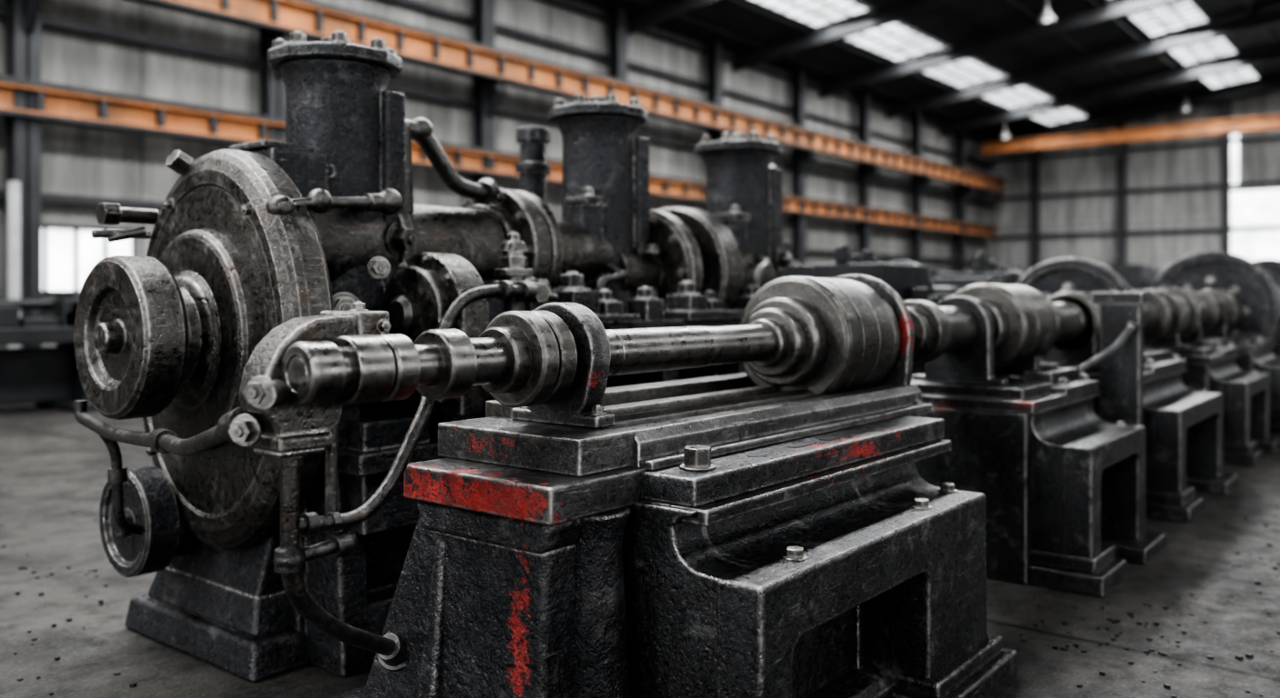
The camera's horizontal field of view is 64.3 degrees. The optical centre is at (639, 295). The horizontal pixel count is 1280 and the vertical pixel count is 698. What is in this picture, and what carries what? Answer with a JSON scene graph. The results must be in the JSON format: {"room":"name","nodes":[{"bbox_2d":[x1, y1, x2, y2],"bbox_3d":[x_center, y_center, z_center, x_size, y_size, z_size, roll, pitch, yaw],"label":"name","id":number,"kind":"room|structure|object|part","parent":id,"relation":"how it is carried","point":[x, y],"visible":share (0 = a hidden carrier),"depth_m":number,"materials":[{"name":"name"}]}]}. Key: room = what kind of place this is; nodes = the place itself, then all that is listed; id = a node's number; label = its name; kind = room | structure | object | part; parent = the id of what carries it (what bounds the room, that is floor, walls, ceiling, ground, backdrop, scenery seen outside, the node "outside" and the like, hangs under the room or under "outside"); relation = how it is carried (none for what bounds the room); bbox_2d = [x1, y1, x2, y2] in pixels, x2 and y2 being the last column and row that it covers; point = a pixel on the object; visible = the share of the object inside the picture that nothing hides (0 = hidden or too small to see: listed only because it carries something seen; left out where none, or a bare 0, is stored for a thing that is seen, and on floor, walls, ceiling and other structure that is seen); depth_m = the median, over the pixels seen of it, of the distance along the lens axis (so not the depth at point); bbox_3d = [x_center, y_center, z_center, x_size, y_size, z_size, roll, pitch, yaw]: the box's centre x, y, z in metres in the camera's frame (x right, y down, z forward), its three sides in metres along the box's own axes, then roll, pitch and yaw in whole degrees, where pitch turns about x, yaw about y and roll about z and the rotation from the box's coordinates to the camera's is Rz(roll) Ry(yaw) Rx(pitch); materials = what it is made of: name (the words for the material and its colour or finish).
{"room":"factory floor","nodes":[
{"label":"factory floor","id":0,"kind":"room"},
{"bbox_2d":[0,0,991,348],"bbox_3d":[-2.234,-3.150,23.088,0.300,9.400,57.300,0,0,39],"label":"wall","id":1,"kind":"structure","parent":0,"point":[78,161],"depth_m":20.71,"materials":[{"name":"grey metal"}]},
{"bbox_2d":[40,228,131,290],"bbox_3d":[-8.366,-0.520,15.085,0.040,0.900,1.640,0,0,39],"label":"window","id":2,"kind":"structure","parent":1,"relation":"in","point":[60,242],"depth_m":15.02,"materials":[{"name":"white glass"}]},
{"bbox_2d":[40,223,135,294],"bbox_3d":[-8.316,-0.520,15.084,0.060,1.020,1.800,0,0,39],"label":"trim","id":3,"kind":"structure","parent":1,"relation":"attached to","point":[75,228],"depth_m":15.04,"materials":[{"name":"metal"}]},
{"bbox_2d":[0,402,1279,697],"bbox_3d":[9.512,1.450,13.519,30.000,0.200,57.000,0,0,39],"label":"floor","id":4,"kind":"structure","parent":0,"point":[51,464],"depth_m":4.37,"materials":[{"name":"concrete"}]},
{"bbox_2d":[7,180,20,348],"bbox_3d":[-8.513,-0.100,13.859,0.160,2.900,0.160,0,0,39],"label":"drain pipe","id":5,"kind":"object","parent":4,"relation":"on","point":[14,187],"visible":0.66,"depth_m":13.79,"materials":[{"name":"grey metal"}]},
{"bbox_2d":[0,292,97,412],"bbox_3d":[-7.594,0.524,11.244,1.100,1.652,3.900,0,0,39],"label":"machine","id":6,"kind":"object","parent":4,"relation":"on","point":[48,376],"visible":0.62,"depth_m":11.83,"materials":[{"name":"paint"}]},
{"bbox_2d":[73,30,812,682],"bbox_3d":[-0.294,0.139,5.265,1.404,2.423,4.738,0,0,39],"label":"engine","id":7,"kind":"object","parent":4,"relation":"on","point":[250,239],"visible":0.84,"depth_m":3.86,"materials":[{"name":"metal"}]},
{"bbox_3d":[-1.634,0.160,3.723,0.754,0.820,0.100,0,0,39],"label":"flywheel hub plate","id":8,"kind":"part","parent":7,"relation":"part of","materials":[{"name":"metal"}]},
{"bbox_2d":[320,410,445,535],"bbox_3d":[-1.048,0.540,3.856,0.550,0.620,0.520,0,0,39],"label":"pipe","id":9,"kind":"object","parent":7,"relation":"attached to","point":[370,441],"depth_m":3.65,"materials":[{"name":"black metal"}]},
{"bbox_3d":[-0.187,0.640,5.536,1.200,1.420,4.180,0,0,39],"label":"engine frame","id":10,"kind":"part","parent":7,"relation":"part of","materials":[{"name":"black metal"}]},
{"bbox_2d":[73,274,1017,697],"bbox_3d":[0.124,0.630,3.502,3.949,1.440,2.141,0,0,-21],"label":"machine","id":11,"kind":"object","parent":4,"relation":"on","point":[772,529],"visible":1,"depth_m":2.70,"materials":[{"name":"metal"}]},
{"bbox_3d":[0.515,1.140,2.961,0.130,0.420,0.850,0,0,39],"label":"recess frame","id":12,"kind":"part","parent":11,"relation":"part of","materials":[{"name":"metal"}]},
{"bbox_3d":[0.705,1.022,3.042,0.135,0.657,1.503,0,0,39],"label":"ledge frame","id":13,"kind":"part","parent":11,"relation":"part of","materials":[{"name":"metal"}]},
{"bbox_2d":[0,0,1279,348],"bbox_3d":[9.512,-3.320,13.519,30.000,9.340,57.000,0,0,39],"label":"wall frame","id":14,"kind":"structure","parent":4,"relation":"on","point":[24,19],"depth_m":24.13,"materials":[{"name":"metal"}]},
{"bbox_2d":[0,80,998,237],"bbox_3d":[-2.131,-2.710,22.174,0.280,0.380,56.000,0,0,39],"label":"beam","id":15,"kind":"structure","parent":14,"relation":"attached to","point":[57,103],"depth_m":16.37,"materials":[{"name":"orange metal"}]},
{"bbox_2d":[0,74,998,239],"bbox_3d":[-2.131,-2.720,22.174,0.320,0.520,56.000,0,0,39],"label":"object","id":16,"kind":"structure","parent":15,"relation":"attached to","point":[39,95],"depth_m":16.72,"materials":[{"name":"metal"}]},
{"bbox_2d":[170,0,1006,192],"bbox_3d":[-1.858,-4.650,21.956,0.280,0.480,56.000,0,0,39],"label":"beam","id":17,"kind":"structure","parent":14,"relation":"on","point":[292,14],"depth_m":21.06,"materials":[{"name":"orange metal"}]},
{"bbox_2d":[125,0,1006,194],"bbox_3d":[-1.858,-4.660,21.956,0.320,0.620,56.000,0,0,39],"label":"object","id":18,"kind":"structure","parent":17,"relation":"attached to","point":[168,5],"depth_m":21.41,"materials":[{"name":"metal"}]},
{"bbox_2d":[0,495,1279,697],"bbox_3d":[0.102,1.343,4.479,9.349,0.014,4.309,0,0,-3],"label":"debris","id":19,"kind":"object","parent":4,"relation":"on","point":[1155,624],"visible":0.68,"depth_m":4.11,"materials":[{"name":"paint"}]},
{"bbox_2d":[802,244,1005,376],"bbox_3d":[2.536,0.474,9.108,1.200,1.752,3.200,0,0,39],"label":"machine","id":20,"kind":"object","parent":4,"relation":"on","point":[910,280],"visible":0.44,"depth_m":8.09,"materials":[{"name":"paint"}]},
{"bbox_2d":[929,268,939,278],"bbox_3d":[9.066,0.281,29.870,1.500,2.138,4.200,0,0,39],"label":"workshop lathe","id":21,"kind":"object","parent":4,"relation":"on","point":[933,273],"visible":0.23,"depth_m":28.89,"materials":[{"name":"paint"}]},
{"bbox_2d":[940,250,1025,284],"bbox_3d":[4.633,0.429,12.296,1.300,1.842,3.200,0,0,39],"label":"workshop lathe","id":22,"kind":"object","parent":4,"relation":"on","point":[978,267],"visible":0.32,"depth_m":11.20,"materials":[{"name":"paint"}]},
{"bbox_2d":[1008,266,1026,272],"bbox_3d":[13.473,0.193,34.669,1.600,2.314,5.200,0,0,39],"label":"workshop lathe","id":23,"kind":"object","parent":4,"relation":"on","point":[1009,267],"visible":0.12,"depth_m":33.17,"materials":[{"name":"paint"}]},
{"bbox_2d":[903,282,1166,597],"bbox_3d":[2.047,0.642,5.410,1.150,1.416,2.230,0,0,39],"label":"machine","id":24,"kind":"object","parent":4,"relation":"on","point":[1063,485],"visible":0.92,"depth_m":4.96,"materials":[{"name":"metal"}]},
{"bbox_3d":[2.325,1.022,5.072,0.135,0.657,1.049,0,0,39],"label":"ledge frame","id":25,"kind":"part","parent":24,"relation":"part of","materials":[{"name":"metal"}]},
{"bbox_2d":[1009,257,1238,522],"bbox_3d":[3.198,0.535,7.108,1.470,1.630,2.500,0,0,39],"label":"machine","id":26,"kind":"object","parent":4,"relation":"on","point":[1184,426],"visible":0.48,"depth_m":6.67,"materials":[{"name":"metal"}]},
{"bbox_3d":[3.654,1.022,6.737,0.135,0.657,1.448,0,0,39],"label":"ledge frame","id":27,"kind":"part","parent":26,"relation":"part of","materials":[{"name":"metal"}]},
{"bbox_2d":[1105,256,1161,289],"bbox_3d":[14.649,0.138,29.891,1.800,2.423,5.200,0,0,39],"label":"workshop lathe","id":28,"kind":"object","parent":4,"relation":"on","point":[1138,276],"visible":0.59,"depth_m":27.80,"materials":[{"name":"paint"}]},
{"bbox_2d":[1132,288,1279,466],"bbox_3d":[4.852,0.641,8.923,1.150,1.418,2.300,0,0,39],"label":"machine","id":29,"kind":"object","parent":4,"relation":"on","point":[1177,317],"visible":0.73,"depth_m":8.38,"materials":[{"name":"metal"}]},
{"bbox_3d":[5.179,1.022,8.648,0.135,0.657,1.258,0,0,39],"label":"ledge frame","id":30,"kind":"part","parent":29,"relation":"part of","materials":[{"name":"metal"}]},
{"bbox_2d":[1149,250,1279,434],"bbox_3d":[6.157,0.430,10.887,1.560,1.840,2.400,0,0,39],"label":"machine","id":31,"kind":"object","parent":4,"relation":"on","point":[1242,301],"visible":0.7,"depth_m":10.94,"materials":[{"name":"metal"}]},
{"bbox_3d":[6.647,1.022,10.486,0.135,0.657,1.353,0,0,39],"label":"ledge frame","id":32,"kind":"part","parent":31,"relation":"part of","materials":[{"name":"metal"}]},
{"bbox_2d":[1250,259,1279,326],"bbox_3d":[9.531,0.400,15.233,1.738,1.900,2.631,0,0,39],"label":"machine","id":33,"kind":"object","parent":4,"relation":"on","point":[1271,267],"visible":0.06,"depth_m":15.33,"materials":[{"name":"metal"}]},
{"bbox_2d":[1272,326,1279,359],"bbox_3d":[7.877,0.611,12.713,1.150,1.478,2.600,0,0,39],"label":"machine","id":34,"kind":"object","parent":4,"relation":"on","point":[1275,349],"visible":0.02,"depth_m":11.94,"materials":[{"name":"metal"}]},
{"bbox_2d":[574,0,1279,139],"bbox_3d":[9.512,-7.852,13.519,30.600,2.036,57.600,0,0,39],"label":"ceiling","id":35,"kind":"structure","parent":0,"point":[995,17],"depth_m":30.81,"materials":[{"name":"black metal"}]},
{"bbox_2d":[748,0,1089,125],"bbox_3d":[0.712,-7.250,20.928,1.640,0.252,54.700,0,0,39],"label":"skylight","id":36,"kind":"object","parent":35,"relation":"attached to","point":[896,41],"visible":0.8,"depth_m":29.71,"materials":[{"name":"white glass"}]},
{"bbox_2d":[626,0,1279,140],"bbox_3d":[9.512,-7.492,13.519,30.000,2.225,57.000,0,0,39],"label":"roof truss","id":37,"kind":"object","parent":35,"relation":"attached to","point":[654,15],"visible":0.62,"depth_m":31.09,"materials":[{"name":"metal"}]},
{"bbox_2d":[1000,121,1010,139],"bbox_3d":[14.575,-6.620,40.699,0.420,0.720,0.420,0,0,39],"label":"pendant lamp","id":38,"kind":"object","parent":35,"relation":"hanging from","point":[1005,135],"visible":0.98,"depth_m":40.63,"materials":[{"name":"white paint"}]},
{"bbox_2d":[1038,0,1055,23],"bbox_3d":[10.499,-7.366,26.295,0.420,0.620,0.420,0,0,39],"label":"pendant lamp","id":39,"kind":"object","parent":35,"relation":"hanging from","point":[1046,17],"visible":1,"depth_m":26.23,"materials":[{"name":"white paint"}]},
{"bbox_2d":[1180,94,1191,110],"bbox_3d":[20.887,-7.390,38.987,0.420,0.620,0.420,0,0,39],"label":"pendant lamp","id":40,"kind":"object","parent":35,"relation":"hanging from","point":[1185,106],"visible":1,"depth_m":38.92,"materials":[{"name":"white paint"}]},
{"bbox_2d":[1125,0,1260,89],"bbox_3d":[5.464,-7.982,17.103,1.640,0.252,54.250,0,0,39],"label":"skylight","id":41,"kind":"object","parent":35,"relation":"attached to","point":[1185,13],"visible":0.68,"depth_m":31.99,"materials":[{"name":"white glass"}]},
{"bbox_2d":[991,88,1279,271],"bbox_3d":[27.387,-4.050,35.910,30.000,11.200,0.300,0,0,39],"label":"wall","id":42,"kind":"structure","parent":0,"point":[1259,161],"depth_m":41.38,"materials":[{"name":"grey metal"}]},
{"bbox_2d":[1230,133,1239,188],"bbox_3d":[22.840,-5.450,39.270,0.400,2.600,0.060,0,0,39],"label":"window","id":43,"kind":"structure","parent":42,"relation":"in","point":[1235,146],"depth_m":39.20,"materials":[{"name":"white glass"}]},
{"bbox_2d":[1230,189,1279,260],"bbox_3d":[27.686,-2.575,35.402,12.900,2.850,0.060,0,0,39],"label":"window","id":44,"kind":"structure","parent":42,"relation":"in","point":[1255,207],"depth_m":38.76,"materials":[{"name":"white glass"}]},
{"bbox_3d":[21.353,-3.150,4.067,0.300,9.400,57.600,0,0,39],"label":"wall","id":45,"kind":"structure","parent":0,"visible":0},
{"bbox_2d":[980,113,1279,155],"bbox_3d":[25.726,-6.100,33.268,29.300,0.500,0.500,0,0,39],"label":"overhead beam","id":46,"kind":"structure","parent":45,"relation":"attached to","point":[1269,122],"depth_m":38.59,"materials":[{"name":"orange metal"}]}
]}

